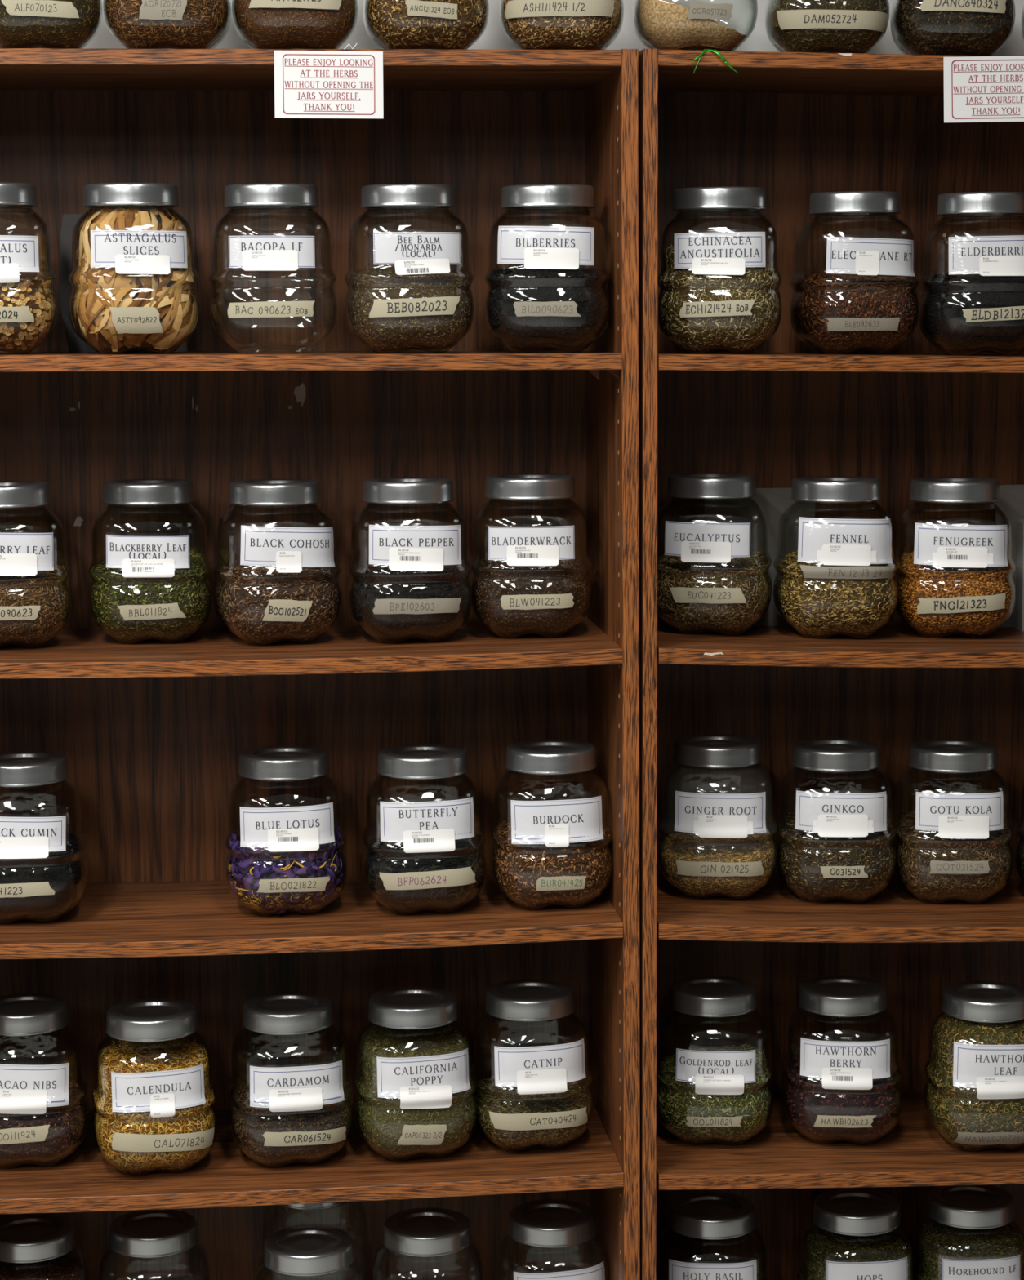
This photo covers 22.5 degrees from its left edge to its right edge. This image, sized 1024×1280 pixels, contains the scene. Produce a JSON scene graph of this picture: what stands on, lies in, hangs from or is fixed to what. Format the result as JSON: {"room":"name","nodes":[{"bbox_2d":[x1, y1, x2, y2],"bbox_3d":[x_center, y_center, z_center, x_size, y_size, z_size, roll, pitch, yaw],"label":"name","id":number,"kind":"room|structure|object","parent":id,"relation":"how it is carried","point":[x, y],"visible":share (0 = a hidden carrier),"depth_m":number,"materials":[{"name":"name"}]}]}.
{"room":"herb shop","nodes":[
{"label":"herb shop","id":0,"kind":"room"},
{"bbox_2d":[80,0,1023,56],"bbox_3d":[-0.202,-0.302,3.503,7.800,2.750,0.050,-1,7,-6],"label":"wall","id":1,"kind":"structure","parent":0,"point":[493,37],"depth_m":3.45,"materials":[{"name":"white paint"}]},
{"bbox_3d":[0.158,1.519,0.214,7.800,0.050,6.966,-1,7,-6],"label":"floor","id":2,"kind":"structure","parent":0,"visible":0},
{"bbox_2d":[0,48,639,1279],"bbox_3d":[-0.315,0.184,3.333,0.917,1.829,0.348,-1,7,-6],"label":"bookcase","id":3,"kind":"object","parent":2,"relation":"on","point":[152,735],"visible":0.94,"depth_m":3.43,"materials":[{"name":"laminate"}]},
{"bbox_2d":[0,182,57,354],"bbox_3d":[-0.639,-0.455,3.155,0.158,0.206,0.159,-2,7,-11],"label":"jar","id":4,"kind":"object","parent":3,"relation":"on","point":[18,253],"visible":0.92,"depth_m":3.10,"materials":[{"name":"clear glass"}]},
{"bbox_2d":[0,276,55,351],"bbox_3d":[-0.638,-0.401,3.161,0.153,0.091,0.150,-2,7,-11],"label":"dried herbs","id":5,"kind":"object","parent":4,"relation":"in","point":[36,294],"visible":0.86,"depth_m":3.11,"materials":[{"name":"brown plant"}]},
{"bbox_2d":[0,480,71,648],"bbox_3d":[-0.642,-0.095,3.261,0.158,0.206,0.158,-2,7,-15],"label":"jar","id":6,"kind":"object","parent":3,"relation":"on","point":[20,553],"visible":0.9,"depth_m":3.20,"materials":[{"name":"clear glass"}]},
{"bbox_2d":[0,561,67,644],"bbox_3d":[-0.641,-0.049,3.266,0.152,0.104,0.150,-2,7,-15],"label":"herb","id":7,"kind":"object","parent":6,"relation":"in","point":[46,589],"visible":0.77,"depth_m":3.21,"materials":[{"name":"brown plant"}]},
{"bbox_2d":[0,1255,84,1279],"bbox_3d":[-0.636,0.905,3.411,0.152,0.145,0.150,-2,7,-11],"label":"jar","id":8,"kind":"object","parent":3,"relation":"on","point":[64,1267],"visible":0.79,"depth_m":3.43,"materials":[{"name":"clear glass"}]},
{"bbox_2d":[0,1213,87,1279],"bbox_3d":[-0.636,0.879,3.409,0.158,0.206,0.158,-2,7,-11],"label":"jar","id":9,"kind":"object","parent":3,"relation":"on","point":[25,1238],"visible":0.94,"depth_m":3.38,"materials":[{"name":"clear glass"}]},
{"bbox_2d":[0,751,88,924],"bbox_3d":[-0.623,0.252,3.280,0.158,0.206,0.159,-1,7,-7],"label":"jar","id":10,"kind":"object","parent":3,"relation":"on","point":[20,837],"visible":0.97,"depth_m":3.21,"materials":[{"name":"clear glass"}]},
{"bbox_2d":[0,831,84,920],"bbox_3d":[-0.622,0.304,3.286,0.152,0.093,0.150,-1,7,-7],"label":"seeds","id":11,"kind":"object","parent":10,"relation":"in","point":[64,871],"visible":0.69,"depth_m":3.23,"materials":[{"name":"black food"}]},
{"bbox_2d":[0,992,88,1168],"bbox_3d":[-0.630,0.572,3.332,0.158,0.206,0.159,-1,7,-8],"label":"jar","id":12,"kind":"object","parent":3,"relation":"on","point":[24,1089],"visible":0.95,"depth_m":3.27,"materials":[{"name":"clear glass"}]},
{"bbox_2d":[0,1076,85,1165],"bbox_3d":[-0.629,0.625,3.338,0.153,0.091,0.151,-1,7,-8],"label":"cacao nibs","id":13,"kind":"object","parent":12,"relation":"in","point":[66,1128],"visible":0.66,"depth_m":3.28,"materials":[{"name":"brown food"}]},
{"bbox_2d":[1,0,102,48],"bbox_3d":[-0.571,-0.809,3.093,0.152,0.206,0.153,-2,7,-12],"label":"jar","id":14,"kind":"object","parent":3,"relation":"on","point":[48,8],"visible":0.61,"depth_m":3.03,"materials":[{"name":"clear glass"}]},
{"bbox_2d":[0,0,99,48],"bbox_3d":[-0.571,-0.796,3.094,0.146,0.170,0.144,-2,7,-12],"label":"herb","id":15,"kind":"object","parent":14,"relation":"in","point":[15,31],"visible":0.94,"depth_m":3.05,"materials":[{"name":"plant"}]},
{"bbox_2d":[58,213,187,352],"bbox_3d":[-0.500,-0.459,3.305,0.161,0.176,0.014,-2,7,-10],"label":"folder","id":16,"kind":"object","parent":3,"relation":"on","point":[75,344],"visible":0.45,"depth_m":3.29,"materials":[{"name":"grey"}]},
{"bbox_2d":[67,182,199,354],"bbox_3d":[-0.468,-0.457,3.173,0.158,0.206,0.158,-2,7,-14],"label":"jar","id":17,"kind":"object","parent":3,"relation":"on","point":[130,251],"visible":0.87,"depth_m":3.11,"materials":[{"name":"clear glass"}]},
{"bbox_2d":[73,206,197,352],"bbox_3d":[-0.466,-0.443,3.171,0.151,0.177,0.144,-2,7,-14],"label":"slices","id":18,"kind":"object","parent":17,"relation":"in","point":[98,289],"visible":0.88,"depth_m":3.12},
{"bbox_2d":[88,478,212,644],"bbox_3d":[-0.467,-0.102,3.319,0.158,0.206,0.159,-1,7,-6],"label":"jar","id":19,"kind":"object","parent":3,"relation":"on","point":[138,556],"visible":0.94,"depth_m":3.25,"materials":[{"name":"clear glass"}]},
{"bbox_2d":[90,546,208,640],"bbox_3d":[-0.467,-0.060,3.324,0.155,0.113,0.152,-1,7,-6],"label":"herb","id":20,"kind":"object","parent":19,"relation":"in","point":[188,588],"visible":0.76,"depth_m":3.26,"materials":[{"name":"green plant"}]},
{"bbox_2d":[91,998,217,1175],"bbox_3d":[-0.461,0.576,3.308,0.158,0.206,0.159,-2,7,-12],"label":"jar","id":21,"kind":"object","parent":3,"relation":"on","point":[160,1093],"visible":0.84,"depth_m":3.25,"materials":[{"name":"clear glass"}]},
{"bbox_2d":[93,1036,214,1173],"bbox_3d":[-0.461,0.600,3.310,0.158,0.151,0.156,-2,7,-12],"label":"dried petals","id":22,"kind":"object","parent":21,"relation":"in","point":[121,1056],"visible":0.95,"depth_m":3.26,"materials":[{"name":"yellow plant"}]},
{"bbox_2d":[98,1208,209,1279],"bbox_3d":[-0.475,0.876,3.424,0.158,0.206,0.158,-1,7,-8],"label":"jar","id":23,"kind":"object","parent":3,"relation":"on","point":[141,1233],"visible":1,"depth_m":3.39,"materials":[{"name":"clear glass"}]},
{"bbox_2d":[102,0,231,48],"bbox_3d":[-0.417,-0.812,3.108,0.152,0.206,0.153,-1,7,-3],"label":"jar","id":24,"kind":"object","parent":3,"relation":"on","point":[174,10],"visible":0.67,"depth_m":3.04,"materials":[{"name":"clear glass"}]},
{"bbox_2d":[106,0,226,48],"bbox_3d":[-0.417,-0.799,3.109,0.148,0.171,0.145,-1,7,-3],"label":"herb","id":25,"kind":"object","parent":24,"relation":"in","point":[202,21],"visible":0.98,"depth_m":3.06,"materials":[{"name":"brown plant"}]},
{"bbox_2d":[208,182,337,354],"bbox_3d":[-0.297,-0.460,3.189,0.158,0.206,0.158,-1,7,-4],"label":"jar","id":26,"kind":"object","parent":3,"relation":"on","point":[250,253],"visible":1,"depth_m":3.12,"materials":[{"name":"clear glass"}]},
{"bbox_2d":[213,479,341,645],"bbox_3d":[-0.302,-0.101,3.301,0.158,0.206,0.158,-3,7,-16],"label":"jar","id":27,"kind":"object","parent":3,"relation":"on","point":[289,549],"visible":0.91,"depth_m":3.24,"materials":[{"name":"clear glass"}]},
{"bbox_2d":[217,564,338,642],"bbox_3d":[-0.302,-0.050,3.307,0.152,0.095,0.150,-3,7,-16],"label":"herb","id":28,"kind":"object","parent":27,"relation":"in","point":[244,593],"visible":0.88,"depth_m":3.25,"materials":[{"name":"brown plant"}]},
{"bbox_2d":[224,745,346,915],"bbox_3d":[-0.293,0.247,3.327,0.158,0.206,0.159,-1,7,-7],"label":"jar","id":29,"kind":"object","parent":3,"relation":"on","point":[288,828],"visible":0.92,"depth_m":3.26,"materials":[{"name":"clear glass"}]},
{"bbox_2d":[227,824,346,915],"bbox_3d":[-0.292,0.295,3.329,0.154,0.106,0.146,-1,7,-7],"label":"dried flowers","id":30,"kind":"object","parent":29,"relation":"in","point":[246,866],"visible":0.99,"depth_m":3.27,"materials":[{"name":"purple plant"}]},
{"bbox_2d":[227,991,352,1167],"bbox_3d":[-0.289,0.571,3.337,0.158,0.206,0.159,-2,7,-12],"label":"jar","id":31,"kind":"object","parent":3,"relation":"on","point":[299,1088],"visible":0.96,"depth_m":3.27,"materials":[{"name":"clear glass"}]},
{"bbox_2d":[232,1080,350,1164],"bbox_3d":[-0.288,0.626,3.343,0.152,0.085,0.150,-2,7,-12],"label":"seeds","id":32,"kind":"object","parent":31,"relation":"in","point":[251,1123],"visible":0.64,"depth_m":3.29,"materials":[{"name":"food"}]},
{"bbox_2d":[231,0,357,48],"bbox_3d":[-0.265,-0.815,3.123,0.152,0.206,0.153,-1,7,-7],"label":"jar","id":33,"kind":"object","parent":3,"relation":"on","point":[314,4],"visible":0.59,"depth_m":3.06,"materials":[{"name":"clear glass"}]},
{"bbox_2d":[235,0,355,48],"bbox_3d":[-0.264,-0.776,3.127,0.147,0.119,0.144,-1,7,-7],"label":"dried herbs","id":34,"kind":"object","parent":33,"relation":"in","point":[266,28],"visible":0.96,"depth_m":3.08,"materials":[{"name":"brown plant"}]},
{"bbox_2d":[254,1225,364,1279],"bbox_3d":[-0.264,0.883,3.356,0.158,0.206,0.158,-1,7,-5],"label":"jar","id":35,"kind":"object","parent":3,"relation":"on","point":[306,1251],"visible":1,"depth_m":3.32,"materials":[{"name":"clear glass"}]},
{"bbox_2d":[274,50,383,118],"bbox_3d":[-0.218,-0.661,3.059,0.129,0.079,0.002,-1,6,-6],"label":"card","id":36,"kind":"object","parent":3,"relation":"attached to","point":[308,84],"visible":1,"depth_m":3.06,"materials":[{"name":"white paper"}]},
{"bbox_2d":[344,183,474,353],"bbox_3d":[-0.129,-0.462,3.206,0.158,0.206,0.158,-2,7,-10],"label":"jar","id":37,"kind":"object","parent":3,"relation":"on","point":[411,252],"visible":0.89,"depth_m":3.14,"materials":[{"name":"clear glass"}]},
{"bbox_2d":[349,269,471,349],"bbox_3d":[-0.128,-0.414,3.211,0.152,0.100,0.150,-2,7,-10],"label":"herb","id":38,"kind":"object","parent":37,"relation":"in","point":[433,331],"visible":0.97,"depth_m":3.16,"materials":[{"name":"brown plant"}]},
{"bbox_2d":[346,476,471,643],"bbox_3d":[-0.132,-0.103,3.304,0.158,0.206,0.158,-1,7,-8],"label":"jar","id":39,"kind":"object","parent":3,"relation":"on","point":[402,548],"visible":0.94,"depth_m":3.24,"materials":[{"name":"clear glass"}]},
{"bbox_2d":[351,566,469,639],"bbox_3d":[-0.132,-0.048,3.310,0.152,0.086,0.150,-1,7,-8],"label":"peppercorns","id":40,"kind":"object","parent":39,"relation":"in","point":[380,583],"visible":0.92,"depth_m":3.26,"materials":[{"name":"black food"}]},
{"bbox_2d":[351,986,476,1161],"bbox_3d":[-0.128,0.567,3.355,0.158,0.206,0.159,-2,7,-11],"label":"jar","id":41,"kind":"object","parent":3,"relation":"on","point":[429,1082],"visible":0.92,"depth_m":3.29,"materials":[{"name":"clear glass"}]},
{"bbox_2d":[354,1024,474,1159],"bbox_3d":[-0.128,0.588,3.358,0.152,0.155,0.150,-2,7,-11],"label":"herb","id":42,"kind":"object","parent":41,"relation":"in","point":[382,1121],"visible":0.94,"depth_m":3.31,"materials":[{"name":"green plant"}]},
{"bbox_2d":[362,743,485,915],"bbox_3d":[-0.114,0.245,3.323,0.158,0.206,0.159,-1,7,-6],"label":"jar","id":43,"kind":"object","parent":3,"relation":"on","point":[421,826],"visible":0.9,"depth_m":3.26,"materials":[{"name":"clear glass"}]},
{"bbox_2d":[366,838,483,911],"bbox_3d":[-0.114,0.302,3.329,0.152,0.086,0.150,-1,7,-6],"label":"herb","id":44,"kind":"object","parent":43,"relation":"in","point":[388,857],"visible":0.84,"depth_m":3.28,"materials":[{"name":"black plant"}]},
{"bbox_2d":[362,0,488,49],"bbox_3d":[-0.106,-0.818,3.139,0.152,0.206,0.153,-1,7,-7],"label":"jar","id":45,"kind":"object","parent":3,"relation":"on","point":[415,7],"visible":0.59,"depth_m":3.07,"materials":[{"name":"clear glass"}]},
{"bbox_2d":[367,0,486,49],"bbox_3d":[-0.106,-0.804,3.140,0.146,0.172,0.144,-1,7,-7],"label":"herb","id":46,"kind":"object","parent":45,"relation":"in","point":[388,20],"visible":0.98,"depth_m":3.09,"materials":[{"name":"brown plant"}]},
{"bbox_2d":[373,1207,482,1279],"bbox_3d":[-0.112,0.873,3.420,0.158,0.206,0.158,-1,7,-2],"label":"jar","id":47,"kind":"object","parent":3,"relation":"on","point":[424,1232],"visible":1,"depth_m":3.39,"materials":[{"name":"clear glass"}]},
{"bbox_2d":[470,473,591,638],"bbox_3d":[0.024,-0.109,3.330,0.158,0.206,0.158,0,7,0],"label":"jar","id":48,"kind":"object","parent":3,"relation":"on","point":[517,545],"visible":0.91,"depth_m":3.26,"materials":[{"name":"clear glass"}]},
{"bbox_2d":[472,557,588,634],"bbox_3d":[0.024,-0.058,3.336,0.152,0.094,0.149,0,7,0],"label":"herb","id":49,"kind":"object","parent":48,"relation":"in","point":[494,579],"visible":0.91,"depth_m":3.28,"materials":[{"name":"brown plant"}]},
{"bbox_2d":[470,978,592,1151],"bbox_3d":[0.024,0.560,3.382,0.158,0.206,0.159,-2,7,-9],"label":"jar","id":50,"kind":"object","parent":3,"relation":"on","point":[540,1069],"visible":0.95,"depth_m":3.32,"materials":[{"name":"clear glass"}]},
{"bbox_2d":[473,1075,590,1149],"bbox_3d":[0.025,0.623,3.389,0.153,0.073,0.150,-2,7,-9],"label":"herb","id":51,"kind":"object","parent":50,"relation":"in","point":[491,1097],"visible":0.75,"depth_m":3.35,"materials":[{"name":"green plant"}]},
{"bbox_2d":[484,184,610,352],"bbox_3d":[0.045,-0.464,3.223,0.158,0.206,0.158,0,7,3],"label":"jar","id":52,"kind":"object","parent":3,"relation":"on","point":[542,247],"visible":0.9,"depth_m":3.15,"materials":[{"name":"clear glass"}]},
{"bbox_2d":[487,264,607,349],"bbox_3d":[0.046,-0.419,3.228,0.153,0.108,0.152,0,7,3],"label":"berries","id":53,"kind":"object","parent":52,"relation":"in","point":[583,286],"visible":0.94,"depth_m":3.17,"materials":[{"name":"black food"}]},
{"bbox_2d":[489,739,613,909],"bbox_3d":[0.051,0.239,3.332,0.158,0.206,0.159,-1,7,-4],"label":"jar","id":54,"kind":"object","parent":3,"relation":"on","point":[552,823],"visible":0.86,"depth_m":3.27,"materials":[{"name":"clear glass"}]},
{"bbox_2d":[493,818,610,906],"bbox_3d":[0.051,0.287,3.338,0.152,0.100,0.150,-1,7,-4],"label":"herb","id":55,"kind":"object","parent":54,"relation":"in","point":[517,867],"visible":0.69,"depth_m":3.28,"materials":[{"name":"brown plant"}]},
{"bbox_2d":[497,1199,608,1279],"bbox_3d":[0.055,0.868,3.449,0.158,0.206,0.158,-1,7,-6],"label":"jar","id":56,"kind":"object","parent":3,"relation":"on","point":[544,1223],"visible":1,"depth_m":3.40,"materials":[{"name":"clear glass"}]},
{"bbox_2d":[499,0,623,49],"bbox_3d":[0.061,-0.821,3.155,0.152,0.206,0.153,0,7,3],"label":"jar","id":57,"kind":"object","parent":3,"relation":"on","point":[514,8],"visible":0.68,"depth_m":3.09,"materials":[{"name":"clear glass"}]},
{"bbox_2d":[502,0,620,49],"bbox_3d":[0.061,-0.809,3.156,0.147,0.171,0.145,0,7,3],"label":"herb","id":58,"kind":"object","parent":57,"relation":"in","point":[590,32],"visible":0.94,"depth_m":3.11,"materials":[{"name":"brown plant"}]},
{"bbox_3d":[-0.268,0.949,3.528,0.125,0.032,0.135,-1,7,-6],"label":"block","id":59,"kind":"object","parent":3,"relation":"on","visible":0},
{"bbox_2d":[257,1201,373,1279],"bbox_3d":[-0.269,0.831,3.508,0.158,0.206,0.158,-1,7,-5],"label":"jar","id":60,"kind":"object","parent":59,"relation":"on","point":[330,1205],"visible":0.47,"depth_m":3.48,"materials":[{"name":"clear glass"}]},
{"bbox_2d":[638,48,1023,1279],"bbox_3d":[0.600,0.166,3.423,0.916,1.830,0.348,-1,7,-6],"label":"bookcase","id":61,"kind":"object","parent":2,"relation":"on","point":[793,126],"visible":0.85,"depth_m":3.49,"materials":[{"name":"laminate"}]},
{"bbox_2d":[631,0,757,50],"bbox_3d":[0.225,-0.824,3.171,0.152,0.206,0.153,-1,7,-2],"label":"jar","id":62,"kind":"object","parent":61,"relation":"on","point":[697,10],"visible":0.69,"depth_m":3.11,"materials":[{"name":"clear glass"}]},
{"bbox_2d":[636,0,746,50],"bbox_3d":[0.222,-0.767,3.179,0.137,0.081,0.143,-1,7,-2],"label":"dried herbs","id":63,"kind":"object","parent":62,"relation":"in","point":[666,24],"visible":0.84,"depth_m":3.12,"materials":[{"name":"beige plant"}]},
{"bbox_2d":[656,1191,768,1279],"bbox_3d":[0.270,0.864,3.475,0.158,0.206,0.158,0,7,4],"label":"jar","id":64,"kind":"object","parent":61,"relation":"on","point":[709,1215],"visible":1,"depth_m":3.42,"materials":[{"name":"clear glass"}]},
{"bbox_2d":[656,975,773,1145],"bbox_3d":[0.267,0.561,3.421,0.158,0.206,0.159,0,7,2],"label":"jar","id":65,"kind":"object","parent":61,"relation":"on","point":[712,1073],"visible":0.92,"depth_m":3.35,"materials":[{"name":"clear glass"}]},
{"bbox_2d":[656,1043,770,1142],"bbox_3d":[0.268,0.605,3.426,0.154,0.110,0.152,0,7,2],"label":"herb","id":66,"kind":"object","parent":65,"relation":"in","point":[677,1100],"visible":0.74,"depth_m":3.37,"materials":[{"name":"green plant"}]},
{"bbox_2d":[657,472,772,635],"bbox_3d":[0.262,-0.113,3.369,0.158,0.206,0.158,1,7,9],"label":"jar","id":67,"kind":"object","parent":61,"relation":"on","point":[695,542],"visible":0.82,"depth_m":3.30,"materials":[{"name":"clear glass"}]},
{"bbox_2d":[657,551,768,631],"bbox_3d":[0.262,-0.065,3.375,0.152,0.101,0.150,1,7,9],"label":"herb","id":68,"kind":"object","parent":67,"relation":"in","point":[748,574],"visible":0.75,"depth_m":3.32,"materials":[{"name":"green plant"}]},
{"bbox_2d":[657,733,777,899],"bbox_3d":[0.273,0.235,3.415,0.158,0.206,0.159,0,7,2],"label":"jar","id":69,"kind":"object","parent":61,"relation":"on","point":[724,815],"visible":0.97,"depth_m":3.35,"materials":[{"name":"clear glass"}]},
{"bbox_2d":[661,830,774,896],"bbox_3d":[0.273,0.294,3.422,0.152,0.080,0.150,0,7,2],"label":"herb","id":70,"kind":"object","parent":69,"relation":"in","point":[680,846],"visible":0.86,"depth_m":3.38,"materials":[{"name":"plant"}]},
{"bbox_2d":[657,186,782,354],"bbox_3d":[0.261,-0.465,3.245,0.158,0.206,0.158,0,7,4],"label":"jar","id":71,"kind":"object","parent":61,"relation":"on","point":[725,253],"visible":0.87,"depth_m":3.18,"materials":[{"name":"clear glass"}]},
{"bbox_2d":[659,244,778,351],"bbox_3d":[0.262,-0.433,3.248,0.152,0.134,0.150,0,7,4],"label":"herb","id":72,"kind":"object","parent":71,"relation":"in","point":[679,286],"visible":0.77,"depth_m":3.19,"materials":[{"name":"green plant"}]},
{"bbox_2d":[704,487,814,626],"bbox_3d":[0.333,-0.111,3.461,0.150,0.188,0.003,-1,7,-6],"label":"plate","id":73,"kind":"object","parent":61,"relation":"on","point":[774,501],"visible":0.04,"depth_m":3.45,"materials":[{"name":"grey"}]},
{"bbox_2d":[764,0,888,53],"bbox_3d":[0.392,-0.826,3.198,0.152,0.206,0.153,0,7,1],"label":"jar","id":74,"kind":"object","parent":61,"relation":"on","point":[787,19],"visible":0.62,"depth_m":3.14,"materials":[{"name":"clear glass"}]},
{"bbox_2d":[768,0,886,53],"bbox_3d":[0.392,-0.813,3.199,0.146,0.171,0.144,0,7,1],"label":"herb","id":75,"kind":"object","parent":74,"relation":"in","point":[802,40],"visible":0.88,"depth_m":3.15,"materials":[{"name":"brown plant"}]},
{"bbox_2d":[773,475,897,639],"bbox_3d":[0.423,-0.108,3.368,0.158,0.206,0.158,-1,7,-2],"label":"jar","id":76,"kind":"object","parent":61,"relation":"on","point":[864,543],"visible":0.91,"depth_m":3.30,"materials":[{"name":"clear glass"}]},
{"bbox_2d":[777,551,895,635],"bbox_3d":[0.424,-0.062,3.373,0.152,0.103,0.150,-1,7,-2],"label":"seeds","id":77,"kind":"object","parent":76,"relation":"in","point":[816,606],"visible":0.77,"depth_m":3.31,"materials":[{"name":"food"}]},
{"bbox_2d":[775,737,896,903],"bbox_3d":[0.430,0.241,3.418,0.158,0.206,0.158,0,7,2],"label":"jar","id":78,"kind":"object","parent":61,"relation":"on","point":[825,814],"visible":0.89,"depth_m":3.35,"materials":[{"name":"clear glass"}]},
{"bbox_2d":[778,809,893,900],"bbox_3d":[0.430,0.286,3.422,0.152,0.108,0.150,0,7,2],"label":"herb","id":79,"kind":"object","parent":78,"relation":"in","point":[802,853],"visible":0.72,"depth_m":3.36,"materials":[{"name":"brown plant"}]},
{"bbox_2d":[782,975,902,1145],"bbox_3d":[0.441,0.562,3.435,0.158,0.206,0.159,0,7,5],"label":"jar","id":80,"kind":"object","parent":61,"relation":"on","point":[841,1065],"visible":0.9,"depth_m":3.37,"materials":[{"name":"clear glass"}]},
{"bbox_2d":[786,1047,899,1142],"bbox_3d":[0.442,0.608,3.440,0.152,0.106,0.150,0,7,5],"label":"berries","id":81,"kind":"object","parent":80,"relation":"in","point":[806,1099],"visible":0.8,"depth_m":3.38,"materials":[{"name":"red food"}]},
{"bbox_2d":[789,191,919,354],"bbox_3d":[0.442,-0.473,3.324,0.158,0.206,0.158,-1,7,-8],"label":"jar","id":82,"kind":"object","parent":61,"relation":"on","point":[849,255],"visible":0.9,"depth_m":3.26,"materials":[{"name":"clear glass"}]},
{"bbox_2d":[792,273,916,351],"bbox_3d":[0.443,-0.426,3.328,0.152,0.101,0.149,-1,7,-8],"label":"herb","id":83,"kind":"object","parent":82,"relation":"in","point":[816,299],"visible":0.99,"depth_m":3.27,"materials":[{"name":"brown plant"}]},
{"bbox_2d":[795,1188,913,1279],"bbox_3d":[0.466,0.861,3.484,0.158,0.206,0.158,-1,7,-4],"label":"jar","id":84,"kind":"object","parent":61,"relation":"on","point":[844,1211],"visible":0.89,"depth_m":3.43,"materials":[{"name":"clear glass"}]},
{"bbox_2d":[798,1227,910,1279],"bbox_3d":[0.466,0.885,3.486,0.152,0.148,0.150,-1,7,-4],"label":"herb","id":85,"kind":"object","parent":84,"relation":"in","point":[820,1246],"visible":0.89,"depth_m":3.48,"materials":[{"name":"green plant"}]},
{"bbox_2d":[891,738,1013,903],"bbox_3d":[0.587,0.242,3.428,0.158,0.206,0.158,0,7,2],"label":"jar","id":86,"kind":"object","parent":61,"relation":"on","point":[953,815],"visible":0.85,"depth_m":3.36,"materials":[{"name":"clear glass"}]},
{"bbox_2d":[894,809,1010,900],"bbox_3d":[0.587,0.286,3.433,0.152,0.108,0.150,0,7,2],"label":"herb","id":87,"kind":"object","parent":86,"relation":"in","point":[915,850],"visible":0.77,"depth_m":3.37,"materials":[{"name":"brown plant"}]},
{"bbox_2d":[889,0,1015,56],"bbox_3d":[0.551,-0.827,3.214,0.152,0.206,0.153,0,7,4],"label":"jar","id":88,"kind":"object","parent":61,"relation":"on","point":[979,6],"visible":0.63,"depth_m":3.15,"materials":[{"name":"clear glass"}]},
{"bbox_2d":[894,0,1012,56],"bbox_3d":[0.551,-0.814,3.215,0.147,0.172,0.144,0,7,4],"label":"herb","id":89,"kind":"object","parent":88,"relation":"in","point":[942,33],"visible":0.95,"depth_m":3.17,"materials":[{"name":"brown plant"}]},
{"bbox_2d":[893,476,1015,638],"bbox_3d":[0.584,-0.109,3.396,0.158,0.206,0.158,0,7,3],"label":"jar","id":90,"kind":"object","parent":61,"relation":"on","point":[941,545],"visible":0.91,"depth_m":3.33,"materials":[{"name":"clear glass"}]},
{"bbox_2d":[897,551,1013,635],"bbox_3d":[0.584,-0.064,3.401,0.152,0.106,0.150,0,7,3],"label":"seeds","id":91,"kind":"object","parent":90,"relation":"in","point":[915,581],"visible":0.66,"depth_m":3.34,"materials":[{"name":"orange food"}]},
{"bbox_2d":[911,1184,1023,1279],"bbox_3d":[0.624,0.857,3.505,0.158,0.206,0.159,-1,7,-1],"label":"jar","id":92,"kind":"object","parent":61,"relation":"on","point":[984,1206],"visible":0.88,"depth_m":3.44,"materials":[{"name":"clear glass"}]},
{"bbox_2d":[912,1216,1023,1279],"bbox_3d":[0.625,0.877,3.507,0.154,0.158,0.151,-1,7,-1],"label":"herb","id":93,"kind":"object","parent":92,"relation":"in","point":[936,1241],"visible":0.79,"depth_m":3.48,"materials":[{"name":"green plant"}]},
{"bbox_2d":[918,191,1023,355],"bbox_3d":[0.606,-0.470,3.310,0.158,0.206,0.158,-1,7,-1],"label":"jar","id":94,"kind":"object","parent":61,"relation":"on","point":[983,255],"visible":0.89,"depth_m":3.24,"materials":[{"name":"clear glass"}]},
{"bbox_2d":[921,272,1023,352],"bbox_3d":[0.606,-0.424,3.315,0.153,0.106,0.151,-1,7,-1],"label":"berries","id":95,"kind":"object","parent":94,"relation":"in","point":[943,318],"visible":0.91,"depth_m":3.26,"materials":[{"name":"black food"}]},
{"bbox_2d":[923,980,1023,1151],"bbox_3d":[0.630,0.567,3.414,0.158,0.206,0.159,-1,7,-2],"label":"jar","id":96,"kind":"object","parent":61,"relation":"on","point":[996,1071],"visible":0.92,"depth_m":3.35,"materials":[{"name":"clear glass"}]},
{"bbox_2d":[926,1013,1023,1148],"bbox_3d":[0.630,0.574,3.414,0.152,0.182,0.150,-1,7,-2],"label":"herb","id":97,"kind":"object","parent":96,"relation":"in","point":[953,1108],"visible":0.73,"depth_m":3.36,"materials":[{"name":"green plant"}]},
{"bbox_2d":[942,56,1023,122],"bbox_3d":[0.590,-0.673,3.139,0.129,0.079,0.002,-2,7,-6],"label":"card","id":98,"kind":"object","parent":61,"relation":"attached to","point":[977,89],"visible":1,"depth_m":3.14,"materials":[{"name":"white paper"}]},
{"bbox_2d":[994,484,1023,626],"bbox_3d":[0.731,-0.115,3.498,0.152,0.194,0.003,-1,7,-6],"label":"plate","id":99,"kind":"object","parent":61,"relation":"on","point":[1011,500],"visible":0.3,"depth_m":3.48,"materials":[{"name":"grey"}]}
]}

